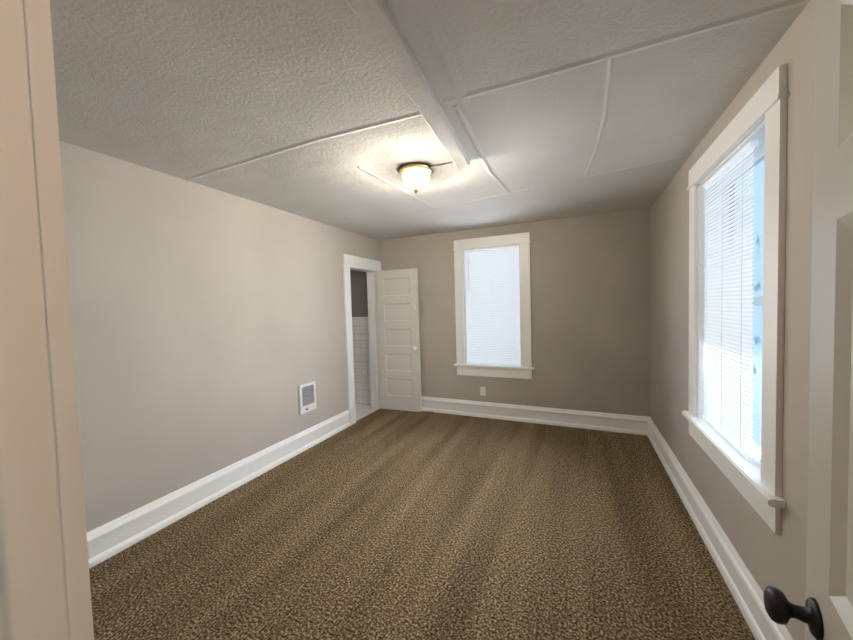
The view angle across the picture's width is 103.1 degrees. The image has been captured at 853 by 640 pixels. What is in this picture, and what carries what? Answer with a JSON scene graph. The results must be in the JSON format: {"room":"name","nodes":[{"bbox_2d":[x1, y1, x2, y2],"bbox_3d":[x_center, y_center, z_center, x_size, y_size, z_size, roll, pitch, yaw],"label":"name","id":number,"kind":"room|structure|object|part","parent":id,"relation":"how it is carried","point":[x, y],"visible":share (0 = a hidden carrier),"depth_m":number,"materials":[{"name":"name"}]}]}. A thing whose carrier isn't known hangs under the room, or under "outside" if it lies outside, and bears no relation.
{"room":"empty bedroom","nodes":[
{"label":"empty bedroom","id":0,"kind":"room"},
{"bbox_2d":[350,270,370,404],"bbox_3d":[-1.940,0.063,4.564,1.700,2.541,2.000,-1,2,24],"label":"wall","id":1,"kind":"structure","parent":0,"point":[360,334],"depth_m":5.14,"materials":[{"name":"tile"}]},
{"bbox_2d":[355,403,379,420],"bbox_3d":[-1.789,1.363,4.566,1.750,0.056,1.800,-1,2,24],"label":"floor","id":2,"kind":"structure","parent":0,"point":[363,410],"depth_m":4.86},
{"bbox_2d":[89,408,755,639],"bbox_3d":[0.039,1.396,2.405,3.342,0.060,4.273,-1,2,24],"label":"floor carpet","id":3,"kind":"object","parent":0,"point":[384,524],"visible":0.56,"depth_m":2.03,"materials":[{"name":"brown carpet"}]},
{"bbox_2d":[50,0,807,239],"bbox_3d":[0.000,-1.126,2.373,3.642,0.100,4.423,-1,2,24],"label":"ceiling","id":4,"kind":"structure","parent":0,"point":[182,89],"depth_m":1.59,"materials":[{"name":"white paint"}]},
{"bbox_2d":[346,0,469,167],"bbox_3d":[-0.195,-1.011,1.346,0.450,0.036,2.120,-1,2,24],"label":"ceiling beam","id":5,"kind":"structure","parent":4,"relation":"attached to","point":[378,22],"depth_m":1.35,"materials":[{"name":"white paint"}]},
{"bbox_2d":[400,163,431,193],"bbox_3d":[-0.075,-0.988,2.420,0.232,0.174,0.232,-1,2,24],"label":"lamp","id":6,"kind":"object","parent":4,"relation":"attached to","point":[415,165],"depth_m":2.35,"materials":[{"name":"white glass"}]},
{"bbox_3d":[-0.075,-0.991,2.420,0.198,0.115,0.198,-1,2,24],"label":"flush-mount lamp shade","id":7,"kind":"part","parent":6,"relation":"part of","materials":[{"name":"white glass"}]},
{"bbox_2d":[183,0,810,226],"bbox_3d":[-0.195,-1.050,1.930,3.367,0.006,3.194,-1,2,24],"label":"ceiling trim","id":8,"kind":"structure","parent":4,"relation":"attached to","point":[427,21],"depth_m":1.47,"materials":[{"name":"white wood"}]},
{"bbox_2d":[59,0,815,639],"bbox_3d":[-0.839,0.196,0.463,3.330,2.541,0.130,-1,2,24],"label":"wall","id":9,"kind":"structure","parent":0,"point":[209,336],"depth_m":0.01,"materials":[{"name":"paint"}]},
{"bbox_2d":[0,0,93,639],"bbox_3d":[-0.022,0.368,0.111,1.005,2.180,0.193,-1,2,24],"label":"door frame","id":10,"kind":"structure","parent":9,"relation":"attached to","point":[45,591],"depth_m":0.30,"materials":[{"name":"white wood"}]},
{"bbox_2d":[87,410,350,568],"bbox_3d":[-1.627,1.299,2.733,0.032,0.200,3.275,-1,2,24],"label":"baseboard","id":11,"kind":"structure","parent":9,"relation":"attached to","point":[114,537],"depth_m":2.52,"materials":[{"name":"white wood"}]},
{"bbox_2d":[298,381,316,414],"bbox_3d":[-1.253,0.818,3.580,0.039,0.300,0.230,-1,2,24],"label":"air vent","id":12,"kind":"object","parent":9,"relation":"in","point":[307,397],"visible":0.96,"depth_m":3.57,"materials":[{"name":"white plastic"}]},
{"bbox_2d":[342,254,380,424],"bbox_3d":[-0.900,0.235,4.622,0.211,2.135,0.869,-1,2,24],"label":"door frame","id":13,"kind":"structure","parent":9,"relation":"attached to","point":[370,267],"depth_m":4.59,"materials":[{"name":"white wood"}]},
{"bbox_2d":[376,268,421,411],"bbox_3d":[-0.395,0.287,4.772,0.647,1.975,0.171,-1,2,24],"label":"bathroom door","id":14,"kind":"structure","parent":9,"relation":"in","point":[397,297],"depth_m":4.74,"materials":[{"name":"white wood"}]},
{"bbox_2d":[480,387,485,395],"bbox_3d":[0.734,0.926,4.407,0.070,0.114,0.009,-1,2,24],"label":"electrical outlet","id":15,"kind":"object","parent":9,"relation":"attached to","point":[482,391],"visible":1,"depth_m":4.40,"materials":[{"name":"white plastic"}]},
{"bbox_2d":[453,232,533,378],"bbox_3d":[0.849,-0.164,4.359,1.020,1.781,0.202,-1,2,24],"label":"window","id":16,"kind":"structure","parent":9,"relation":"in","point":[522,241],"depth_m":4.27,"materials":[{"name":"white wood"}]},
{"bbox_2d":[465,246,520,365],"bbox_3d":[0.838,-0.169,4.334,0.692,1.483,0.043,-1,2,24],"label":"window blind","id":17,"kind":"object","parent":16,"relation":"attached to","point":[492,305],"visible":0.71,"depth_m":4.33,"materials":[{"name":"white plastic"}]},
{"bbox_2d":[421,396,648,435],"bbox_3d":[0.892,1.165,4.338,3.342,0.200,0.032,-1,2,24],"label":"baseboard","id":18,"kind":"structure","parent":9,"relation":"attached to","point":[621,423],"depth_m":4.11,"materials":[{"name":"white wood"}]},
{"bbox_2d":[647,417,793,639],"bbox_3d":[1.575,1.248,1.790,0.032,0.200,4.143,-1,2,24],"label":"baseboard","id":19,"kind":"structure","parent":9,"relation":"attached to","point":[745,589],"depth_m":1.80,"materials":[{"name":"white wood"}]},
{"bbox_2d":[682,63,788,533],"bbox_3d":[1.624,-0.082,1.769,0.202,1.781,1.170,-1,2,24],"label":"window","id":20,"kind":"structure","parent":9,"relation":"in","point":[761,117],"depth_m":1.41,"materials":[{"name":"white wood"}]},
{"bbox_2d":[702,140,758,459],"bbox_3d":[1.639,-0.093,1.871,0.043,1.483,0.642,-1,2,24],"label":"window blind","id":21,"kind":"object","parent":20,"relation":"attached to","point":[728,359],"visible":1,"depth_m":1.80,"materials":[{"name":"white plastic"}]},
{"bbox_2d":[763,0,852,639],"bbox_3d":[0.562,0.412,0.335,0.249,2.025,0.730,-1,2,24],"label":"entry door","id":22,"kind":"structure","parent":9,"relation":"in","point":[825,612],"depth_m":0.56,"materials":[{"name":"beige"}]},
{"label":"outside","id":23,"kind":"structure","parent":0,"visible":0},
{"bbox_2d":[734,159,764,445],"bbox_3d":[2.047,-0.009,1.585,0.020,3.700,2.800,-1,2,24],"label":"sky","id":24,"kind":"structure","parent":23,"point":[759,227],"depth_m":2.50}
]}

